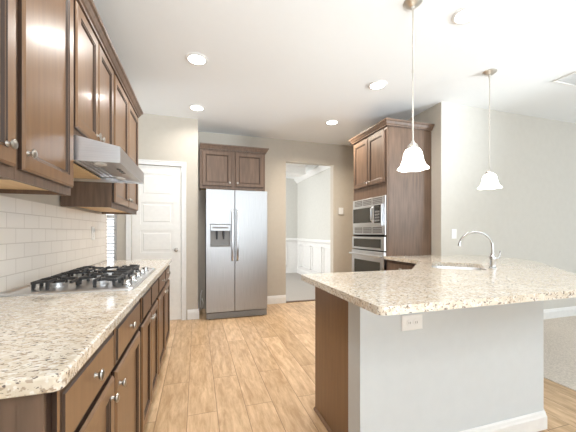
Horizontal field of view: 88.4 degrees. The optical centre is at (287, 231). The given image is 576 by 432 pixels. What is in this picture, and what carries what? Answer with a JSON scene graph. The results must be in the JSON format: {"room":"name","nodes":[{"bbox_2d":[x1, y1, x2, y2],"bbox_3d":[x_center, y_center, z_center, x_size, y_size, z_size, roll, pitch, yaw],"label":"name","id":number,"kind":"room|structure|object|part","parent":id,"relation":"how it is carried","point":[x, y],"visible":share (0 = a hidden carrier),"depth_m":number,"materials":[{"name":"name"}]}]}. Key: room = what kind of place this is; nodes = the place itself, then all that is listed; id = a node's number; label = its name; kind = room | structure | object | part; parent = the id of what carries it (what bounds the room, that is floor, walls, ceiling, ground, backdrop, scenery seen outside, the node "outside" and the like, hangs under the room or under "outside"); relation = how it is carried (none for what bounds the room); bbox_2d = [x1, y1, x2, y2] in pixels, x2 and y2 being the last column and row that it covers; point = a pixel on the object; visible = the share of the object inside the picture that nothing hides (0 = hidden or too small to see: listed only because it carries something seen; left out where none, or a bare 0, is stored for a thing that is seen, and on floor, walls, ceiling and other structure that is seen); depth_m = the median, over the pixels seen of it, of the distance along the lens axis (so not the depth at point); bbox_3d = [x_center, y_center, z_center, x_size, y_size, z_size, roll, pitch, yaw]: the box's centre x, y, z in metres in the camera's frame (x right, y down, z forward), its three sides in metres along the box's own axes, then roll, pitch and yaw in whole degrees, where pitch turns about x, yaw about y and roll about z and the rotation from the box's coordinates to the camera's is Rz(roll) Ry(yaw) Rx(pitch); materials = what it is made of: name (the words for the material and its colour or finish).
{"room":"kitchen","nodes":[
{"label":"kitchen","id":0,"kind":"room"},
{"bbox_2d":[0,193,105,265],"bbox_3d":[-1.312,-0.180,1.066,0.119,2.760,4.010,0,0,-17],"label":"wall","id":1,"kind":"structure","parent":0,"point":[48,199],"depth_m":1.80,"materials":[{"name":"paint"}]},
{"bbox_2d":[0,0,17,178],"bbox_3d":[-0.944,-0.653,0.696,0.344,0.963,0.483,0,0,-17],"label":"upper cabinet","id":2,"kind":"object","parent":1,"relation":"attached to","point":[8,142],"visible":1,"depth_m":0.90,"materials":[{"name":"brown wood"}]},
{"bbox_3d":[-0.840,-0.268,0.901,0.024,0.031,0.031,0,0,-17],"label":"knob","id":3,"kind":"part","parent":2,"relation":"part of","materials":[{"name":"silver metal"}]},
{"bbox_2d":[0,0,73,195],"bbox_3d":[-1.082,-0.653,1.145,0.344,0.963,0.452,0,0,-17],"label":"upper cabinet","id":4,"kind":"object","parent":1,"relation":"attached to","point":[44,165],"visible":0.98,"depth_m":1.15,"materials":[{"name":"brown wood"}]},
{"bbox_3d":[-1.112,-0.193,1.136,0.278,0.006,0.420,0,0,-17],"label":"underside panel","id":5,"kind":"part","parent":4,"relation":"part of","materials":[{"name":"brown wood"}]},
{"bbox_3d":[-0.874,-0.268,1.012,0.024,0.031,0.031,0,0,-17],"label":"knob","id":6,"kind":"part","parent":4,"relation":"part of","materials":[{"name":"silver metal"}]},
{"bbox_2d":[0,195,106,291],"bbox_3d":[-1.442,0.057,1.706,0.008,0.458,2.710,0,0,-17],"label":"tile backsplash","id":7,"kind":"structure","parent":1,"relation":"attached to","point":[38,240],"depth_m":1.75,"materials":[{"name":"beige tile"}]},
{"bbox_2d":[91,227,94,239],"bbox_3d":[-1.704,0.010,2.593,0.009,0.115,0.072,0,0,-17],"label":"wall outlet","id":8,"kind":"object","parent":7,"relation":"attached to","point":[92,228],"visible":1,"depth_m":2.58,"materials":[{"name":"white plastic"}]},
{"bbox_2d":[74,0,113,144],"bbox_3d":[-1.252,-0.801,1.695,0.344,0.667,0.692,0,0,-17],"label":"upper cabinet","id":9,"kind":"object","parent":1,"relation":"attached to","point":[93,73],"visible":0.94,"depth_m":1.63,"materials":[{"name":"brown wood"}]},
{"bbox_3d":[-1.070,-0.810,1.575,0.019,0.610,0.323,0,0,-17],"label":"door","id":10,"kind":"part","parent":9,"relation":"part of","materials":[{"name":"brown wood"}]},
{"bbox_3d":[-1.169,-0.810,1.896,0.019,0.610,0.325,0,0,-17],"label":"door","id":11,"kind":"part","parent":9,"relation":"part of","materials":[{"name":"brown wood"}]},
{"bbox_2d":[61,74,137,214],"bbox_3d":[-1.487,-0.653,2.460,0.344,0.963,0.902,0,0,-17],"label":"upper cabinet","id":12,"kind":"object","parent":1,"relation":"attached to","point":[106,198],"visible":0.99,"depth_m":2.24,"materials":[{"name":"brown wood"}]},
{"bbox_3d":[-1.517,-0.193,2.450,0.278,0.006,0.870,0,0,-17],"label":"underside panel","id":13,"kind":"part","parent":12,"relation":"part of","materials":[{"name":"brown wood"}]},
{"bbox_3d":[-1.290,-0.661,2.289,0.019,0.907,0.427,0,0,-17],"label":"door","id":14,"kind":"part","parent":12,"relation":"part of","materials":[{"name":"brown wood"}]},
{"bbox_3d":[-1.420,-0.661,2.711,0.019,0.907,0.430,0,0,-17],"label":"door","id":15,"kind":"part","parent":12,"relation":"part of","materials":[{"name":"brown wood"}]},
{"bbox_2d":[74,135,143,183],"bbox_3d":[-1.174,-0.404,1.717,0.508,0.124,0.682,0,0,-17],"label":"range hood","id":16,"kind":"object","parent":1,"relation":"attached to","point":[94,161],"visible":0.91,"depth_m":1.60,"materials":[{"name":"metal"}]},
{"bbox_3d":[-1.296,-0.365,1.679,0.227,0.010,0.662,0,0,-17],"label":"panel","id":17,"kind":"part","parent":16,"relation":"part of","materials":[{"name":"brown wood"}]},
{"bbox_2d":[94,162,106,165],"bbox_3d":[-0.979,-0.356,1.546,0.056,0.008,0.056,0,0,-17],"label":"lamp","id":18,"kind":"object","parent":16,"relation":"on","point":[96,163],"depth_m":1.53,"materials":[{"name":"white plastic"}]},
{"bbox_3d":[-1.000,-0.355,1.770,0.131,0.022,0.668,0,0,-17],"label":"control panel","id":19,"kind":"part","parent":16,"relation":"part of","materials":[{"name":"metal"}]},
{"bbox_2d":[76,0,142,117],"bbox_3d":[-1.254,-1.171,1.702,0.361,0.070,2.592,0,0,-17],"label":"crown molding","id":20,"kind":"structure","parent":1,"relation":"attached to","point":[88,7],"depth_m":1.88,"materials":[{"name":"brown wood"}]},
{"bbox_2d":[117,113,197,319],"bbox_3d":[-2.762,-0.180,3.900,3.014,2.760,0.520,0,0,-17],"label":"wall","id":21,"kind":"structure","parent":0,"point":[160,137],"depth_m":4.03,"materials":[{"name":"paint"}]},
{"bbox_2d":[107,214,116,259],"bbox_3d":[-2.571,-0.185,3.708,0.825,1.330,0.120,0,0,-17],"label":"window","id":22,"kind":"structure","parent":21,"relation":"in","point":[115,215],"depth_m":3.83,"materials":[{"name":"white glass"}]},
{"bbox_2d":[106,216,115,260],"bbox_3d":[-2.560,-0.203,3.671,0.765,1.295,0.032,0,0,-17],"label":"window blind","id":23,"kind":"object","parent":22,"relation":"attached to","point":[107,216],"visible":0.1,"depth_m":3.77,"materials":[{"name":"white plastic"}]},
{"bbox_2d":[131,165,180,319],"bbox_3d":[-1.747,0.153,3.934,0.615,2.074,0.103,0,0,-17],"label":"door","id":24,"kind":"structure","parent":21,"relation":"in","point":[156,226],"depth_m":3.97,"materials":[{"name":"white wood"}]},
{"bbox_2d":[126,159,185,319],"bbox_3d":[-1.740,0.125,3.929,0.735,2.150,0.024,0,0,-17],"label":"trim","id":25,"kind":"structure","parent":21,"relation":"attached to","point":[140,161],"depth_m":4.02,"materials":[{"name":"white wood"}]},
{"bbox_2d":[187,309,198,319],"bbox_3d":[-1.301,1.132,4.069,0.155,0.135,0.016,0,0,-17],"label":"baseboard","id":26,"kind":"structure","parent":21,"relation":"attached to","point":[193,313],"depth_m":4.06,"materials":[{"name":"white wood"}]},
{"bbox_2d":[181,173,296,277],"bbox_3d":[-1.332,-0.180,8.274,3.520,2.760,0.120,0,0,-17],"label":"wall","id":27,"kind":"structure","parent":0,"point":[291,185],"depth_m":8.65,"materials":[{"name":"paint"}]},
{"bbox_2d":[181,238,296,241],"bbox_3d":[-1.354,0.225,8.181,3.423,0.090,0.045,0,0,-17],"label":"trim","id":28,"kind":"structure","parent":27,"relation":"attached to","point":[287,239],"depth_m":8.61,"materials":[{"name":"white wood"}]},
{"bbox_2d":[198,132,353,308],"bbox_3d":[-0.075,-0.180,5.062,3.006,2.760,0.120,0,0,-17],"label":"wall","id":29,"kind":"structure","parent":0,"point":[340,158],"depth_m":4.99,"materials":[{"name":"paint"}]},
{"bbox_2d":[200,143,268,190],"bbox_3d":[-0.831,-0.958,4.566,1.017,0.646,0.381,0,0,-17],"label":"upper cabinet","id":30,"kind":"object","parent":29,"relation":"attached to","point":[231,169],"visible":0.97,"depth_m":4.41,"materials":[{"name":"brown wood"}]},
{"bbox_3d":[-1.041,-0.930,4.346,0.425,0.510,0.019,0,0,-17],"label":"door","id":31,"kind":"part","parent":30,"relation":"part of","materials":[{"name":"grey wood"}]},
{"bbox_3d":[-0.831,-1.246,4.566,1.017,0.070,0.380,0,0,-17],"label":"crown","id":32,"kind":"part","parent":30,"relation":"part of","materials":[{"name":"brown wood"}]},
{"bbox_3d":[-0.583,-0.930,4.487,0.425,0.510,0.019,0,0,-17],"label":"door","id":33,"kind":"part","parent":30,"relation":"part of","materials":[{"name":"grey wood"}]},
{"bbox_2d":[267,295,285,303],"bbox_3d":[-0.244,1.132,4.938,0.437,0.135,0.016,0,0,-17],"label":"baseboard","id":34,"kind":"structure","parent":29,"relation":"attached to","point":[277,299],"depth_m":4.95,"materials":[{"name":"white wood"}]},
{"bbox_2d":[286,299,314,302],"bbox_3d":[0.375,1.194,5.174,0.885,0.012,0.070,0,0,-17],"label":"trim","id":35,"kind":"structure","parent":29,"relation":"attached to","point":[310,299],"depth_m":5.13,"materials":[{"name":"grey wood"}]},
{"bbox_2d":[338,208,342,213],"bbox_3d":[0.948,-0.375,5.302,0.090,0.120,0.022,0,0,-17],"label":"thermostat","id":36,"kind":"object","parent":29,"relation":"attached to","point":[340,210],"visible":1,"depth_m":5.29,"materials":[{"name":"white plastic"}]},
{"bbox_2d":[93,0,575,178],"bbox_3d":[1.386,-1.610,3.147,10.500,0.100,12.000,0,0,-17],"label":"ceiling","id":37,"kind":"structure","parent":0,"point":[274,69],"depth_m":2.69,"materials":[{"name":"paint"}]},
{"bbox_2d":[185,52,207,65],"bbox_3d":[-0.820,-1.554,2.667,0.196,0.012,0.196,0,0,-17],"label":"recessed light","id":38,"kind":"object","parent":37,"relation":"in","point":[194,58],"visible":1,"depth_m":2.65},
{"bbox_2d":[189,104,204,110],"bbox_3d":[-1.141,-1.554,3.708,0.196,0.012,0.196,0,0,-17],"label":"recessed light","id":39,"kind":"object","parent":37,"relation":"in","point":[195,107],"visible":1,"depth_m":3.69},
{"bbox_2d":[181,163,306,176],"bbox_3d":[-1.061,-1.440,6.527,3.010,0.240,0.460,0,0,-17],"label":"trim","id":40,"kind":"structure","parent":37,"relation":"attached to","point":[292,170],"depth_m":6.71,"materials":[{"name":"white paint"}]},
{"bbox_2d":[325,119,338,124],"bbox_3d":[0.623,-1.554,4.199,0.196,0.012,0.196,0,0,-17],"label":"recessed light","id":41,"kind":"object","parent":37,"relation":"in","point":[332,121],"visible":1,"depth_m":4.19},
{"bbox_2d":[368,80,386,89],"bbox_3d":[0.949,-1.554,3.138,0.196,0.012,0.196,0,0,-17],"label":"recessed light","id":42,"kind":"object","parent":37,"relation":"in","point":[379,84],"visible":1,"depth_m":3.13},
{"bbox_2d":[397,0,428,171],"bbox_3d":[0.847,-0.992,2.008,0.204,1.134,0.204,0,0,-17],"label":"pendant light","id":43,"kind":"object","parent":37,"relation":"hanging from","point":[413,159],"visible":1,"depth_m":2.00,"materials":[{"name":"white glass"}]},
{"bbox_3d":[0.847,-0.496,2.008,0.204,0.144,0.204,0,0,-17],"label":"lamp shade","id":44,"kind":"part","parent":43,"relation":"part of","materials":[{"name":"white glass"}]},
{"bbox_3d":[0.847,-1.060,2.008,0.015,0.920,0.015,0,0,-17],"label":"rod","id":45,"kind":"part","parent":43,"relation":"part of","materials":[{"name":"silver metal"}]},
{"bbox_2d":[451,4,482,24],"bbox_3d":[1.283,-1.554,2.121,0.196,0.012,0.196,0,0,-17],"label":"recessed light","id":46,"kind":"object","parent":37,"relation":"in","point":[469,13],"visible":1,"depth_m":2.11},
{"bbox_2d":[477,69,501,189],"bbox_3d":[1.964,-0.992,2.885,0.204,1.134,0.204,0,0,-17],"label":"pendant light","id":47,"kind":"object","parent":37,"relation":"hanging from","point":[489,181],"visible":1,"depth_m":2.86,"materials":[{"name":"white glass"}]},
{"bbox_3d":[1.964,-0.496,2.885,0.204,0.144,0.204,0,0,-17],"label":"lamp shade","id":48,"kind":"part","parent":47,"relation":"part of","materials":[{"name":"white glass"}]},
{"bbox_3d":[1.964,-1.060,2.885,0.015,0.920,0.015,0,0,-17],"label":"rod","id":49,"kind":"part","parent":47,"relation":"part of","materials":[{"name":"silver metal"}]},
{"bbox_2d":[552,71,575,86],"bbox_3d":[2.923,-1.554,3.013,0.340,0.012,0.200,0,0,-17],"label":"ceiling vent","id":50,"kind":"object","parent":37,"relation":"in","point":[570,79],"visible":1,"depth_m":3.04,"materials":[{"name":"white plastic"}]},
{"bbox_2d":[144,273,575,431],"bbox_3d":[-0.750,1.228,2.437,6.000,0.064,11.900,0,0,-17],"label":"floor","id":51,"kind":"structure","parent":0,"point":[256,373],"depth_m":2.43,"materials":[{"name":"brown wood"}]},
{"bbox_2d":[0,331,119,431],"bbox_3d":[-0.815,0.760,0.742,0.620,0.877,0.472,0,0,-17],"label":"base cabinet","id":52,"kind":"object","parent":51,"relation":"on","point":[86,403],"visible":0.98,"depth_m":0.71,"materials":[{"name":"brown wood"}]},
{"bbox_3d":[-0.767,0.710,0.515,0.573,0.776,0.009,0,0,-17],"label":"panel","id":53,"kind":"part","parent":52,"relation":"part of","materials":[{"name":"brown wood"}]},
{"bbox_3d":[-0.554,0.410,0.832,0.019,0.144,0.427,0,0,-17],"label":"drawer","id":54,"kind":"part","parent":52,"relation":"part of","materials":[{"name":"brown wood"}]},
{"bbox_3d":[-0.554,0.793,0.832,0.019,0.583,0.427,0,0,-17],"label":"door","id":55,"kind":"part","parent":52,"relation":"part of","materials":[{"name":"brown wood"}]},
{"bbox_3d":[-0.532,0.405,0.837,0.024,0.031,0.031,0,0,-17],"label":"knob","id":56,"kind":"part","parent":52,"relation":"part of","materials":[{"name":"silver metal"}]},
{"bbox_3d":[-0.583,0.560,1.000,0.024,0.031,0.031,0,0,-17],"label":"knob","id":57,"kind":"part","parent":52,"relation":"part of","materials":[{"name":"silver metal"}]},
{"bbox_2d":[110,301,139,431],"bbox_3d":[-0.959,0.760,1.213,0.620,0.877,0.506,0,0,-17],"label":"base cabinet","id":58,"kind":"object","parent":51,"relation":"on","point":[126,369],"visible":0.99,"depth_m":1.26,"materials":[{"name":"brown wood"}]},
{"bbox_3d":[-0.613,0.560,1.100,0.024,0.031,0.031,0,0,-17],"label":"knob","id":59,"kind":"part","parent":58,"relation":"part of","materials":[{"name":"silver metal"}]},
{"bbox_3d":[-0.693,0.410,1.286,0.019,0.144,0.466,0,0,-17],"label":"drawer","id":60,"kind":"part","parent":58,"relation":"part of","materials":[{"name":"brown wood"}]},
{"bbox_3d":[-0.669,0.405,1.282,0.024,0.031,0.031,0,0,-17],"label":"knob","id":61,"kind":"part","parent":58,"relation":"part of","materials":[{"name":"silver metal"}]},
{"bbox_2d":[137,279,157,431],"bbox_3d":[-1.139,0.760,1.798,0.620,0.877,0.712,0,0,-17],"label":"base cabinet","id":62,"kind":"object","parent":51,"relation":"on","point":[148,327],"visible":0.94,"depth_m":1.79,"materials":[{"name":"brown wood"}]},
{"bbox_3d":[-0.825,0.410,1.715,0.019,0.144,0.304,0,0,-17],"label":"drawer","id":63,"kind":"part","parent":62,"relation":"part of","materials":[{"name":"brown wood"}]},
{"bbox_3d":[-0.826,0.793,1.718,0.019,0.583,0.311,0,0,-17],"label":"door","id":64,"kind":"part","parent":62,"relation":"part of","materials":[{"name":"brown wood"}]},
{"bbox_3d":[-0.924,0.793,2.037,0.019,0.583,0.342,0,0,-17],"label":"door","id":65,"kind":"part","parent":62,"relation":"part of","materials":[{"name":"brown wood"}]},
{"bbox_3d":[-0.924,0.410,2.037,0.019,0.144,0.342,0,0,-17],"label":"drawer","id":66,"kind":"part","parent":62,"relation":"part of","materials":[{"name":"brown wood"}]},
{"bbox_2d":[156,265,170,373],"bbox_3d":[-1.388,0.760,2.605,0.620,0.877,0.972,0,0,-17],"label":"base cabinet","id":67,"kind":"object","parent":51,"relation":"on","point":[163,297],"visible":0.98,"depth_m":2.62,"materials":[{"name":"brown wood"}]},
{"bbox_2d":[0,259,171,398],"bbox_3d":[-1.143,0.303,1.796,0.613,0.035,2.705,0,0,-17],"label":"countertop","id":68,"kind":"structure","parent":67,"relation":"on","point":[45,340],"depth_m":0.87,"materials":[{"name":"stone"}]},
{"bbox_2d":[0,264,155,296],"bbox_3d":[-1.151,0.261,1.778,0.555,0.050,0.845,0,0,-17],"label":"gas cooktop","id":69,"kind":"object","parent":68,"relation":"in","point":[83,279],"visible":1,"depth_m":1.55,"materials":[{"name":"metal"}]},
{"bbox_3d":[-1.202,0.271,1.543,0.092,0.018,0.092,0,0,-17],"label":"burner","id":70,"kind":"part","parent":69,"relation":"part of","materials":[{"name":"metal"}]},
{"bbox_3d":[-1.011,0.271,1.602,0.078,0.018,0.078,0,0,-17],"label":"burner","id":71,"kind":"part","parent":69,"relation":"part of","materials":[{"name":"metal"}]},
{"bbox_3d":[-0.851,0.265,1.564,0.048,0.030,0.048,0,0,-17],"label":"control knob","id":72,"kind":"part","parent":69,"relation":"part of","materials":[{"name":"silver metal"}]},
{"bbox_3d":[-0.893,0.265,1.704,0.048,0.030,0.048,0,0,-17],"label":"control knob","id":73,"kind":"part","parent":69,"relation":"part of","materials":[{"name":"silver metal"}]},
{"bbox_3d":[-0.936,0.265,1.843,0.048,0.030,0.048,0,0,-17],"label":"control knob","id":74,"kind":"part","parent":69,"relation":"part of","materials":[{"name":"silver metal"}]},
{"bbox_3d":[-1.055,0.793,2.461,0.019,0.583,0.455,0,0,-17],"label":"door","id":75,"kind":"part","parent":67,"relation":"part of","materials":[{"name":"brown wood"}]},
{"bbox_3d":[-1.055,0.410,2.461,0.019,0.144,0.455,0,0,-17],"label":"drawer","id":76,"kind":"part","parent":67,"relation":"part of","materials":[{"name":"brown wood"}]},
{"bbox_3d":[-1.194,0.793,2.914,0.019,0.583,0.467,0,0,-17],"label":"door","id":77,"kind":"part","parent":67,"relation":"part of","materials":[{"name":"brown wood"}]},
{"bbox_3d":[-1.198,0.410,2.927,0.019,0.144,0.440,0,0,-17],"label":"drawer","id":78,"kind":"part","parent":67,"relation":"part of","materials":[{"name":"brown wood"}]},
{"bbox_2d":[205,189,266,319],"bbox_3d":[-0.785,0.307,4.396,0.848,1.784,0.694,0,0,-17],"label":"refrigerator","id":79,"kind":"object","parent":51,"relation":"on","point":[235,221],"visible":1,"depth_m":4.13,"materials":[{"name":"grey metal"}]},
{"bbox_3d":[-0.933,-0.059,4.078,0.264,0.087,0.052,0,0,-17],"label":"dispenser panel","id":80,"kind":"part","parent":79,"relation":"part of","materials":[{"name":"metal"}]},
{"bbox_3d":[-0.935,0.258,4.091,0.382,1.685,0.070,0,0,-17],"label":"freezer door","id":81,"kind":"part","parent":79,"relation":"part of","materials":[{"name":"metal"}]},
{"bbox_3d":[-0.765,0.045,4.074,0.025,0.714,0.066,0,0,-17],"label":"handle","id":82,"kind":"part","parent":79,"relation":"part of","materials":[{"name":"metal"}]},
{"bbox_3d":[-0.698,0.045,4.094,0.025,0.714,0.066,0,0,-17],"label":"handle","id":83,"kind":"part","parent":79,"relation":"part of","materials":[{"name":"metal"}]},
{"bbox_3d":[-0.528,0.258,4.216,0.461,1.685,0.070,0,0,-17],"label":"door","id":84,"kind":"part","parent":79,"relation":"part of","materials":[{"name":"metal"}]},
{"bbox_2d":[313,287,347,431],"bbox_3d":[0.631,0.760,1.922,0.831,0.877,0.506,0,0,-17],"label":"base cabinet","id":85,"kind":"object","parent":51,"relation":"on","point":[331,311],"visible":0.06,"depth_m":1.76,"materials":[{"name":"brown wood"}]},
{"bbox_3d":[0.246,1.190,1.782,0.012,0.017,0.466,0,0,-17],"label":"shoe molding","id":86,"kind":"part","parent":85,"relation":"part of","materials":[{"name":"brown wood"}]},
{"bbox_2d":[349,118,434,255],"bbox_3d":[1.342,-0.066,3.971,0.695,2.530,0.893,0,0,-17],"label":"tall cabinet","id":87,"kind":"object","parent":51,"relation":"on","point":[378,156],"visible":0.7,"depth_m":3.62,"materials":[{"name":"brown wood"}]},
{"bbox_3d":[0.995,-0.912,4.059,0.019,0.625,0.355,0,0,-17],"label":"door","id":88,"kind":"part","parent":87,"relation":"part of","materials":[{"name":"brown wood"}]},
{"bbox_2d":[349,236,385,271],"bbox_3d":[1.292,0.475,3.957,0.673,0.841,0.761,0,0,-17],"label":"wall oven","id":89,"kind":"object","parent":87,"relation":"in","point":[369,252],"visible":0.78,"depth_m":3.82,"materials":[{"name":"silver metal"}]},
{"bbox_3d":[0.997,0.295,3.866,0.055,0.026,0.725,0,0,-17],"label":"handle","id":90,"kind":"part","parent":89,"relation":"part of","materials":[{"name":"metal"}]},
{"bbox_3d":[1.041,0.568,3.880,0.037,0.645,0.761,0,0,-17],"label":"door","id":91,"kind":"part","parent":89,"relation":"part of","materials":[{"name":"metal"}]},
{"bbox_3d":[1.044,0.145,3.881,0.029,0.166,0.761,0,0,-17],"label":"control panel","id":92,"kind":"part","parent":89,"relation":"part of","materials":[{"name":"metal"}]},
{"bbox_2d":[353,195,385,234],"bbox_3d":[1.259,-0.202,3.947,0.582,0.474,0.761,0,0,-17],"label":"microwave","id":93,"kind":"object","parent":87,"relation":"in","point":[369,215],"visible":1,"depth_m":3.78,"materials":[{"name":"silver metal"}]},
{"bbox_3d":[1.028,-0.207,3.876,0.024,0.260,0.685,0,0,-17],"label":"door","id":94,"kind":"part","parent":93,"relation":"part of","materials":[{"name":"metal"}]},
{"bbox_3d":[1.091,-0.220,3.624,0.002,0.220,0.135,0,0,-17],"label":"control panel","id":95,"kind":"part","parent":93,"relation":"part of","materials":[{"name":"black glass"}]},
{"bbox_3d":[1.103,-0.912,3.707,0.019,0.625,0.357,0,0,-17],"label":"door","id":96,"kind":"part","parent":87,"relation":"part of","materials":[{"name":"brown wood"}]},
{"bbox_3d":[1.342,-1.296,3.971,0.695,0.070,0.893,0,0,-17],"label":"crown","id":97,"kind":"part","parent":87,"relation":"part of","materials":[{"name":"brown wood"}]},
{"bbox_3d":[1.492,-0.080,3.606,0.623,2.360,0.004,0,0,-17],"label":"panel","id":98,"kind":"part","parent":87,"relation":"part of","materials":[{"name":"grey wood"}]},
{"bbox_2d":[386,260,456,269],"bbox_3d":[1.540,0.760,3.311,0.700,0.877,0.583,0,0,-17],"label":"base cabinet","id":99,"kind":"object","parent":51,"relation":"on","point":[390,264],"visible":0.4,"depth_m":3.27,"materials":[{"name":"brown wood"}]},
{"bbox_3d":[1.238,0.405,3.218,0.019,0.140,0.525,0,0,-17],"label":"drawer","id":100,"kind":"part","parent":99,"relation":"part of","materials":[{"name":"brown wood"}]},
{"bbox_2d":[297,102,440,273],"bbox_3d":[1.102,-0.180,6.146,0.120,2.760,5.380,0,0,-17],"label":"wall","id":101,"kind":"structure","parent":0,"point":[313,193],"depth_m":6.91,"materials":[{"name":"paint"}]},
{"bbox_2d":[297,268,311,274],"bbox_3d":[0.755,1.132,7.117,0.016,0.135,3.320,0,0,-17],"label":"baseboard","id":102,"kind":"structure","parent":101,"relation":"attached to","point":[299,271],"depth_m":8.28,"materials":[{"name":"white wood"}]},
{"bbox_2d":[294,165,329,182],"bbox_3d":[0.714,-1.495,7.104,0.103,0.130,3.320,0,0,-17],"label":"trim","id":103,"kind":"structure","parent":101,"relation":"attached to","point":[317,169],"depth_m":7.42,"materials":[{"name":"white wood"}]},
{"bbox_2d":[296,238,329,243],"bbox_3d":[0.748,0.225,7.093,0.045,0.090,3.280,0,0,-17],"label":"trim","id":104,"kind":"structure","parent":101,"relation":"attached to","point":[297,239],"depth_m":7.36,"materials":[{"name":"white wood"}]},
{"bbox_2d":[298,244,329,272],"bbox_3d":[0.755,0.667,7.111,0.020,0.625,3.150,0,0,-17],"label":"trim","id":105,"kind":"structure","parent":101,"relation":"attached to","point":[298,244],"depth_m":7.55,"materials":[{"name":"white wood"}]},
{"bbox_2d":[348,300,543,431],"bbox_3d":[1.418,0.761,2.306,0.832,0.878,2.683,0,0,37],"label":"wall","id":106,"kind":"structure","parent":0,"point":[472,367],"depth_m":1.59,"materials":[{"name":"paint"}]},
{"bbox_2d":[401,313,421,330],"bbox_3d":[0.638,0.463,1.517,0.128,0.080,0.010,0,0,-17],"label":"wall outlet","id":107,"kind":"object","parent":106,"relation":"attached to","point":[412,321],"visible":1,"depth_m":1.51,"materials":[{"name":"white plastic"}]},
{"bbox_2d":[301,255,575,315],"bbox_3d":[1.325,0.303,2.489,2.663,0.035,2.029,0,0,-17],"label":"countertop","id":108,"kind":"structure","parent":106,"relation":"on","point":[422,288],"depth_m":1.64,"materials":[{"name":"stone"}]},
{"bbox_2d":[433,266,481,269],"bbox_3d":[1.438,0.421,2.519,0.410,0.198,0.570,0,0,28],"label":"sink","id":109,"kind":"object","parent":108,"relation":"in","point":[446,267],"visible":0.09,"depth_m":2.75,"materials":[{"name":"metal"}]},
{"bbox_2d":[458,231,500,268],"bbox_3d":[1.531,0.139,2.367,0.300,0.294,0.056,0,0,24],"label":"kitchen faucet","id":110,"kind":"object","parent":108,"relation":"on","point":[492,258],"visible":1,"depth_m":2.33,"materials":[{"name":"silver metal"}]},
{"bbox_3d":[1.510,0.088,2.386,0.247,0.194,0.024,0,0,27],"label":"spout","id":111,"kind":"part","parent":110,"relation":"part of","materials":[{"name":"silver metal"}]},
{"bbox_2d":[460,410,546,431],"bbox_3d":[1.460,1.141,2.281,0.763,0.105,2.706,0,0,37],"label":"baseboard","id":112,"kind":"structure","parent":106,"relation":"attached to","point":[537,421],"depth_m":1.73,"materials":[{"name":"white wood"}]},
{"bbox_2d":[441,102,575,309],"bbox_3d":[4.067,-0.180,4.296,4.700,2.760,0.120,0,0,-17],"label":"wall","id":113,"kind":"structure","parent":0,"point":[532,216],"depth_m":3.88,"materials":[{"name":"grey paint"}]},
{"bbox_2d":[452,229,456,238],"bbox_3d":[2.021,0.024,3.598,0.075,0.118,0.009,0,0,-17],"label":"light switch","id":114,"kind":"object","parent":113,"relation":"attached to","point":[454,231],"visible":1,"depth_m":3.59,"materials":[{"name":"white plastic"}]},
{"bbox_2d":[544,306,575,318],"bbox_3d":[4.163,1.132,4.254,4.540,0.135,0.016,0,0,-17],"label":"baseboard","id":115,"kind":"structure","parent":113,"relation":"attached to","point":[565,311],"depth_m":4.14,"materials":[{"name":"white wood"}]},
{"bbox_2d":[544,316,575,390],"bbox_3d":[4.958,1.227,1.279,4.770,0.066,6.330,0,0,-17],"label":"floor","id":116,"kind":"structure","parent":0,"point":[559,333],"depth_m":2.96,"materials":[{"name":"beige carpet"}]}
]}

